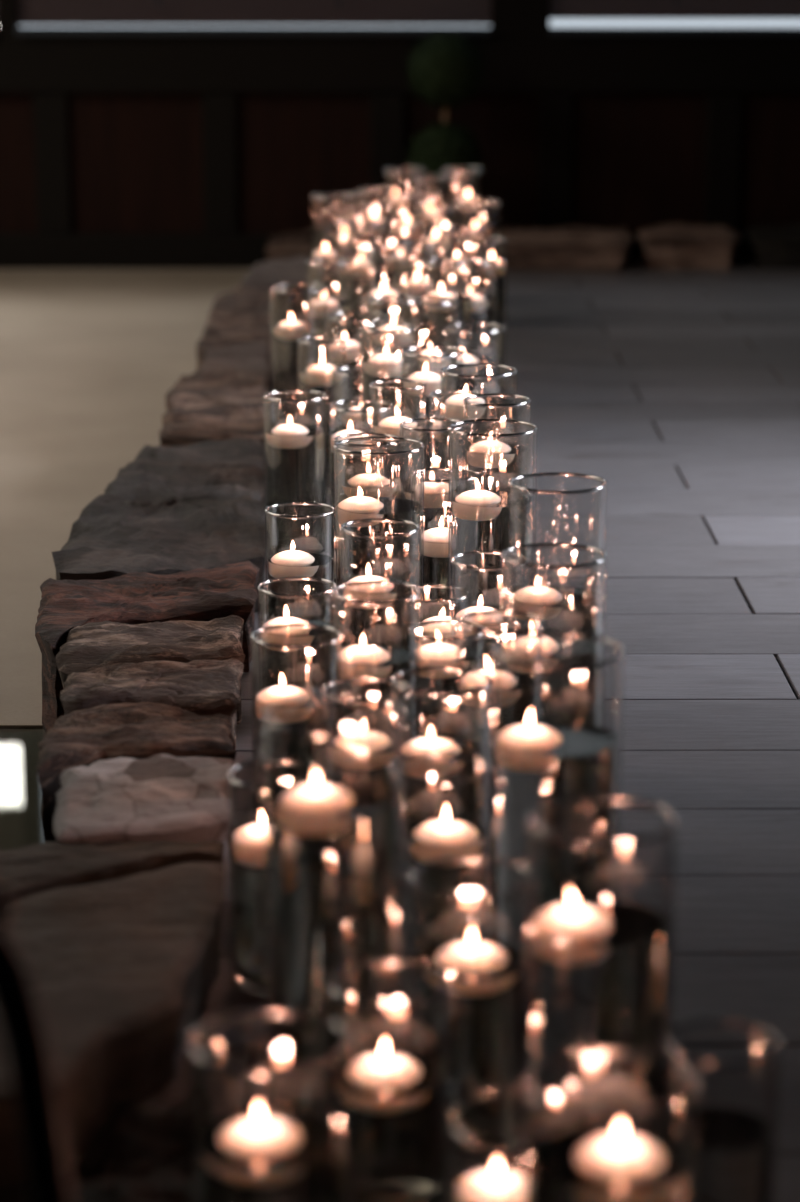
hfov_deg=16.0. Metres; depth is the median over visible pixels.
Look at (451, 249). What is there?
glass vase
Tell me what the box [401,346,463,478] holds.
glass vase
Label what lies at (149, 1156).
stone
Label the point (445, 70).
topiary
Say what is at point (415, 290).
glass vase
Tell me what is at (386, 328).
candle
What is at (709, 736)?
floor
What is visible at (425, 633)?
glass vase
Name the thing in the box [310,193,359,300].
glass vase
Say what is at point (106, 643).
stone
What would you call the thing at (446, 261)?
candle
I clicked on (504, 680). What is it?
candle
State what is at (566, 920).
candle
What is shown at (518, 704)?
glass vase
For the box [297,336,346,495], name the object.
glass vase
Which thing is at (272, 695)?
candle
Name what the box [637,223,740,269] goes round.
stone
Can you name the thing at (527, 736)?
candle
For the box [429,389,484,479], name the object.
glass vase
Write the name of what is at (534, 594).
candle
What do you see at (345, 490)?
glass vase
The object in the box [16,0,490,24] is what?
blind
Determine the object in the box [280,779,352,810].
candle
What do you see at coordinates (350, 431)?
candle
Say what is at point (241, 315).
stone
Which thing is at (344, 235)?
candle
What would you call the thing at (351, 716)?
glass vase
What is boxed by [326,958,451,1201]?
glass vase
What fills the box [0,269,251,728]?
floor
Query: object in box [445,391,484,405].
candle
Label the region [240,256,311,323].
stone
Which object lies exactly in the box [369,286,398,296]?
candle
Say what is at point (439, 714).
glass vase
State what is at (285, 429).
candle
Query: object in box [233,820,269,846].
candle
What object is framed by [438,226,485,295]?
glass vase
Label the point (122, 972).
stone
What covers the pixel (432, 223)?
glass vase
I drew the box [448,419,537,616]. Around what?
glass vase
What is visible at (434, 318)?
glass vase
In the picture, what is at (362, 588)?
candle
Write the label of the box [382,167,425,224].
glass vase
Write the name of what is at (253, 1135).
candle
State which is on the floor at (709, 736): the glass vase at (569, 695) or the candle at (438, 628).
the glass vase at (569, 695)
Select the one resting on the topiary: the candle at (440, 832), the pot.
the pot
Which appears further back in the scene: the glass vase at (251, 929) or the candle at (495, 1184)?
the glass vase at (251, 929)
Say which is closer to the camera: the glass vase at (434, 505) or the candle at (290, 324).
the glass vase at (434, 505)
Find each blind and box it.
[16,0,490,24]
[550,0,799,18]
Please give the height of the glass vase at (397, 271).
0.443 m
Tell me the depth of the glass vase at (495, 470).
5.03 m
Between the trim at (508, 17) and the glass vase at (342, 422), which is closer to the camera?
the glass vase at (342, 422)
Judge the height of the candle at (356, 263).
0.062 m
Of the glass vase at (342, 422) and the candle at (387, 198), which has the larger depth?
the candle at (387, 198)
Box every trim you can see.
[0,0,549,34]
[0,35,799,268]
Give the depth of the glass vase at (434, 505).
5.11 m
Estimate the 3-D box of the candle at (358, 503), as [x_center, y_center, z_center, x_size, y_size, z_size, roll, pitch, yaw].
[-0.064,-0.157,4.624,0.075,0.062,0.075,0,12,0]
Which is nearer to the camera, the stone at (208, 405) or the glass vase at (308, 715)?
the glass vase at (308, 715)
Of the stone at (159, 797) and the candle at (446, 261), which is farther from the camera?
the candle at (446, 261)
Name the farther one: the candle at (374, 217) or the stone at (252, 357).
the candle at (374, 217)
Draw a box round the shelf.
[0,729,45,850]
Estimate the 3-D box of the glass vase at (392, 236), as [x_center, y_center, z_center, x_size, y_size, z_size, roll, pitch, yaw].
[0.015,-1.030,8.752,0.131,0.447,0.131,2,14,6]
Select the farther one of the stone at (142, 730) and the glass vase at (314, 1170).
the stone at (142, 730)
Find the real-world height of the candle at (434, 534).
0.066 m
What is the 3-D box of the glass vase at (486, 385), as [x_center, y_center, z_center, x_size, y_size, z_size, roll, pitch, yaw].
[0.173,-0.460,6.591,0.146,0.355,0.146,0,14,-1]
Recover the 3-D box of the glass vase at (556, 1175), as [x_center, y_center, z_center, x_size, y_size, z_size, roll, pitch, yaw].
[0.178,0.563,2.418,0.146,0.330,0.146,3,14,13]
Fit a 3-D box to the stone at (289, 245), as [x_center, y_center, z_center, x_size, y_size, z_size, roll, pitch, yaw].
[-0.185,-1.171,10.678,0.625,0.417,0.583,0,14,0]
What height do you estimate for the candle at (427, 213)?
0.062 m
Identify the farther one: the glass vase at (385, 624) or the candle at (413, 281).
the candle at (413, 281)
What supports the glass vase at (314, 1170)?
on the floor at (709, 736)
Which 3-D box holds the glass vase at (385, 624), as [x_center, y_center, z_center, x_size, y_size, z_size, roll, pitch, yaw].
[-0.030,0.073,4.331,0.121,0.383,0.121,-2,14,-10]
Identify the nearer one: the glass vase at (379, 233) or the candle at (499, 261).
the candle at (499, 261)
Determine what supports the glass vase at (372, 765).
on the floor at (709, 736)
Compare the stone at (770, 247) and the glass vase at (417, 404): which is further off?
the stone at (770, 247)
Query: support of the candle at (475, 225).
in the glass vase at (468, 250)
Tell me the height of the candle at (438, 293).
0.066 m
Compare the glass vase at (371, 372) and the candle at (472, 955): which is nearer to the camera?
the candle at (472, 955)
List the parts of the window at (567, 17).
sill, pane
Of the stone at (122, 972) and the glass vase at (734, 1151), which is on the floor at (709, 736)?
the glass vase at (734, 1151)
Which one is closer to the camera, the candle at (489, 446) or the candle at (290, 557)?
the candle at (290, 557)
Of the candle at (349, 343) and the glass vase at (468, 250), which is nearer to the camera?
the candle at (349, 343)
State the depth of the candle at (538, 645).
3.91 m
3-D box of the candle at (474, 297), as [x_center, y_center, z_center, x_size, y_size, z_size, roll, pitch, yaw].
[0.177,-0.766,7.169,0.075,0.066,0.075,0,14,0]
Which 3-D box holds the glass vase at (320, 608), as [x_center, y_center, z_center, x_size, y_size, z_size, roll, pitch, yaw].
[-0.171,-0.015,4.884,0.121,0.294,0.121,4,14,16]
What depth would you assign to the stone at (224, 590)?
4.91 m
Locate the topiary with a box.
[405,30,484,212]
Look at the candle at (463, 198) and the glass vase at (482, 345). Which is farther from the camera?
the candle at (463, 198)
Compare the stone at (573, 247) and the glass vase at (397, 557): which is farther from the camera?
the stone at (573, 247)
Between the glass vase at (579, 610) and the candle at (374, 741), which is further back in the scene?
the glass vase at (579, 610)
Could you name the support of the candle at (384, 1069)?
on the glass vase at (399, 1133)
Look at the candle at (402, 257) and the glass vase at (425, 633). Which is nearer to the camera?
the glass vase at (425, 633)
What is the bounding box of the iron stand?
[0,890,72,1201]
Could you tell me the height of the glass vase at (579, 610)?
0.463 m
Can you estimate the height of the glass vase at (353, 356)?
0.389 m
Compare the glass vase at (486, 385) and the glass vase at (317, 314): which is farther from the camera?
the glass vase at (317, 314)
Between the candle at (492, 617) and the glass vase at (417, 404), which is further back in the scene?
the glass vase at (417, 404)
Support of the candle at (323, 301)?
in the glass vase at (317, 314)
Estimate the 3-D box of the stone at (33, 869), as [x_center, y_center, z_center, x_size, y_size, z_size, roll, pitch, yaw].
[-0.439,0.575,3.688,0.456,0.513,0.154,-9,16,-33]
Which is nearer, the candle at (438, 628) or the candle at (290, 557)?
the candle at (438, 628)
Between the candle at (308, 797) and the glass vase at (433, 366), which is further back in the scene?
the glass vase at (433, 366)
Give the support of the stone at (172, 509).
on the floor at (709, 736)
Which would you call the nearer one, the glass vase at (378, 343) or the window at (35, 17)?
the glass vase at (378, 343)
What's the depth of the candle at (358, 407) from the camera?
6.20 m
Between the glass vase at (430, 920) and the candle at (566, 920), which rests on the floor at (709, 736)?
the glass vase at (430, 920)
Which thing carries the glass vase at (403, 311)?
on the floor at (709, 736)
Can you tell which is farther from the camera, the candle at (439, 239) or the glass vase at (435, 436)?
the candle at (439, 239)
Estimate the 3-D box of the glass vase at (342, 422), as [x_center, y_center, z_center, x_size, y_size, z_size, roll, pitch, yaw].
[-0.083,-0.352,6.236,0.131,0.312,0.131,11,18,39]
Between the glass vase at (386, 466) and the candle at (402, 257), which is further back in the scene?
the candle at (402, 257)
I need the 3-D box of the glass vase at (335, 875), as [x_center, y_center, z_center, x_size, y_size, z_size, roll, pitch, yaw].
[-0.067,0.350,2.971,0.146,0.485,0.146,1,14,4]
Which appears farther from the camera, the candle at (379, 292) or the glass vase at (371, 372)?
the candle at (379, 292)
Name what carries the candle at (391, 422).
on the glass vase at (386, 466)
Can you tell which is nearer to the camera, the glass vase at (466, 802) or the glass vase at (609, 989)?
the glass vase at (609, 989)
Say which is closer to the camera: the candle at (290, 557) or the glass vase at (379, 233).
the candle at (290, 557)
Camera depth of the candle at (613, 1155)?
2.38 m
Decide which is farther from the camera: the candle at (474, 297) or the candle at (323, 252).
the candle at (323, 252)
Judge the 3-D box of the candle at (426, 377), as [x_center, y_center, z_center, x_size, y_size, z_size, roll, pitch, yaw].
[0.053,-0.465,5.907,0.075,0.066,0.075,0,14,0]
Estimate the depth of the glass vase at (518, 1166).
2.66 m
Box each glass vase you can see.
[188,1009,350,1201]
[227,759,325,995]
[251,623,341,822]
[257,577,336,691]
[263,390,327,555]
[264,502,335,651]
[264,694,405,1120]
[270,283,327,428]
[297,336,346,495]
[307,258,353,364]
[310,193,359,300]
[322,677,413,788]
[325,311,388,408]
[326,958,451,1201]
[328,400,393,566]
[331,204,372,261]
[331,580,420,739]
[332,366,361,433]
[333,433,400,615]
[333,436,424,652]
[335,220,388,340]
[340,518,419,650]
[356,188,393,261]
[359,248,410,341]
[360,323,416,432]
[367,296,420,373]
[369,379,426,497]
[372,221,423,290]
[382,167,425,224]
[384,192,425,257]
[388,752,490,1018]
[391,666,491,921]
[393,241,442,351]
[394,296,458,374]
[399,418,465,531]
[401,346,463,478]
[409,620,485,737]
[410,175,449,238]
[410,856,534,1155]
[411,467,478,618]
[417,584,469,648]
[418,205,461,281]
[421,258,473,355]
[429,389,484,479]
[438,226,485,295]
[440,364,517,492]
[441,167,483,239]
[443,323,506,397]
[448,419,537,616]
[449,258,496,357]
[450,1087,608,1201]
[451,550,529,670]
[456,200,501,259]
[456,236,507,377]
[456,610,543,891]
[463,393,530,494]
[490,632,623,1037]
[501,543,607,726]
[508,472,607,727]
[524,1049,699,1201]
[526,796,677,1159]
[662,1019,780,1201]
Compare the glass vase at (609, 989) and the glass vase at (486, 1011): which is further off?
the glass vase at (486, 1011)
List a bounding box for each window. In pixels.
[15,0,490,35]
[549,0,799,35]
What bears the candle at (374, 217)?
on the glass vase at (379, 233)
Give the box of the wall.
[0,93,799,233]
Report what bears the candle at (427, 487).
on the glass vase at (434, 505)
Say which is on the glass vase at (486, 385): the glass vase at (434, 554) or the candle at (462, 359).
the candle at (462, 359)
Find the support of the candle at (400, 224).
on the glass vase at (392, 236)
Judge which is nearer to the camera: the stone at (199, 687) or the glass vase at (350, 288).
the stone at (199, 687)
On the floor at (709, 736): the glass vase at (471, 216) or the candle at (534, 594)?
the glass vase at (471, 216)
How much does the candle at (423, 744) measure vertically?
0.063 m
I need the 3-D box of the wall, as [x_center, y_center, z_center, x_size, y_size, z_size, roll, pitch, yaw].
[0.000,-1.513,11.023,12.000,0.920,0.100,0,14,0]
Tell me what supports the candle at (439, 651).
in the glass vase at (439, 714)
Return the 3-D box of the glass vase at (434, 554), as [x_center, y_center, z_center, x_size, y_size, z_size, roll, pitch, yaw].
[0.076,-0.040,4.842,0.116,0.362,0.116,6,15,22]
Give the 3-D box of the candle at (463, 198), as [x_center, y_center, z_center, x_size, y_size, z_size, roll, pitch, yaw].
[0.231,-1.362,9.623,0.075,0.066,0.075,0,13,0]
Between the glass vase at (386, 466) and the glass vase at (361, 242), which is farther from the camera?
the glass vase at (361, 242)
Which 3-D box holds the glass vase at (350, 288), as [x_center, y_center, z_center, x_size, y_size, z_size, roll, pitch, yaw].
[-0.103,-0.799,7.755,0.146,0.467,0.146,-7,15,-27]
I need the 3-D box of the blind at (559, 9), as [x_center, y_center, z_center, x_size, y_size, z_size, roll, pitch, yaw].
[1.469,-2.718,10.685,1.802,1.031,0.050,0,14,0]
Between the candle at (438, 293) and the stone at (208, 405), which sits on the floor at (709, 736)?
the stone at (208, 405)
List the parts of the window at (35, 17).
sill, pane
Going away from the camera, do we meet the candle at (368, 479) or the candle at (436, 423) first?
the candle at (368, 479)
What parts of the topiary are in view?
stem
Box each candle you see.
[219,1116,300,1155]
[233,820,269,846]
[256,682,308,704]
[262,614,310,633]
[271,547,314,564]
[272,421,308,434]
[277,318,306,328]
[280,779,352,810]
[306,361,338,373]
[309,297,337,305]
[313,247,337,255]
[328,339,360,348]
[332,427,367,440]
[333,230,356,238]
[335,726,390,749]
[337,641,389,662]
[338,493,383,510]
[345,406,361,415]
[346,572,393,591]
[347,1052,420,1086]
[348,257,374,266]
[348,470,389,485]
[364,215,385,222]
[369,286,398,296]
[369,351,403,363]
[378,322,409,334]
[379,413,416,427]
[384,194,405,201]
[387,255,413,260]
[396,223,419,227]
[402,734,459,757]
[404,275,431,284]
[408,370,442,382]
[411,477,452,492]
[414,642,464,660]
[414,817,477,844]
[418,211,440,215]
[418,613,452,632]
[419,349,445,359]
[422,524,450,541]
[423,234,448,242]
[427,288,455,298]
[433,417,442,426]
[437,938,506,970]
[443,255,467,263]
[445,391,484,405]
[455,486,500,503]
[456,603,503,622]
[457,194,478,200]
[457,354,477,363]
[457,1168,529,1201]
[461,665,516,688]
[463,291,484,300]
[464,225,486,232]
[469,438,510,452]
[480,256,504,264]
[497,721,561,748]
[505,632,558,653]
[513,583,561,602]
[534,902,611,936]
[576,1134,663,1176]
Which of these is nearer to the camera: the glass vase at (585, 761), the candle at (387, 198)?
the glass vase at (585, 761)
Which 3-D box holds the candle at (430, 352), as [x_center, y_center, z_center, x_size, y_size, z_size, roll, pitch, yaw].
[0.068,-0.554,6.428,0.075,0.064,0.075,0,14,0]
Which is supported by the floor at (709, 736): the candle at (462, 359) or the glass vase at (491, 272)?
the glass vase at (491, 272)
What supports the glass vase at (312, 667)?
on the floor at (709, 736)
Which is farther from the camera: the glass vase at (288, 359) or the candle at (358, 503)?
the glass vase at (288, 359)
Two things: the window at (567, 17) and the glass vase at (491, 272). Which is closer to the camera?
the glass vase at (491, 272)
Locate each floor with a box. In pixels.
[0,257,799,1201]
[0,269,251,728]
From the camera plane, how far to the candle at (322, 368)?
6.40 m
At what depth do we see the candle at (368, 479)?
5.08 m
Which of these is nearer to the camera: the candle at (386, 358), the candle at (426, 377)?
the candle at (426, 377)
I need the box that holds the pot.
[424,200,441,212]
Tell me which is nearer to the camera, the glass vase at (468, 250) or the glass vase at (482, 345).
the glass vase at (482, 345)
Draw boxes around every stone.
[0,840,224,902]
[0,862,223,1187]
[35,561,259,732]
[36,702,236,841]
[52,438,266,612]
[53,753,234,901]
[55,615,245,724]
[60,659,243,749]
[70,1084,211,1201]
[159,371,269,489]
[196,287,276,383]
[200,341,271,405]
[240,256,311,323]
[266,229,357,260]
[482,224,633,270]
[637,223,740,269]
[745,224,799,268]
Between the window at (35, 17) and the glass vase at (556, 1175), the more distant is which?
the window at (35, 17)
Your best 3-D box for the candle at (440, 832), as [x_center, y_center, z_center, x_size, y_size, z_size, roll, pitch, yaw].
[0.054,0.271,3.336,0.075,0.066,0.075,0,14,0]
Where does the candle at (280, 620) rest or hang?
on the glass vase at (312, 667)
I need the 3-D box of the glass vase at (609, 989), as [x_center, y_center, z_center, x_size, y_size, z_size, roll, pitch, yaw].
[0.192,0.424,2.737,0.141,0.451,0.141,-8,16,-29]
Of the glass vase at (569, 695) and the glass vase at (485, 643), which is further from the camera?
the glass vase at (485, 643)
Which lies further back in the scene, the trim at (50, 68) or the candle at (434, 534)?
the trim at (50, 68)
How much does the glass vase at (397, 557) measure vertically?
0.446 m
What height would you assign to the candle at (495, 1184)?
0.063 m
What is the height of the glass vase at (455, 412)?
0.447 m
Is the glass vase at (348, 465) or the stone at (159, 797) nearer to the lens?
the stone at (159, 797)
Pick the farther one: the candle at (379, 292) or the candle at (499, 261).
the candle at (499, 261)
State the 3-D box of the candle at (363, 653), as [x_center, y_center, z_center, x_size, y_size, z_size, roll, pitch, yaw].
[-0.052,0.076,3.996,0.075,0.063,0.075,0,12,0]

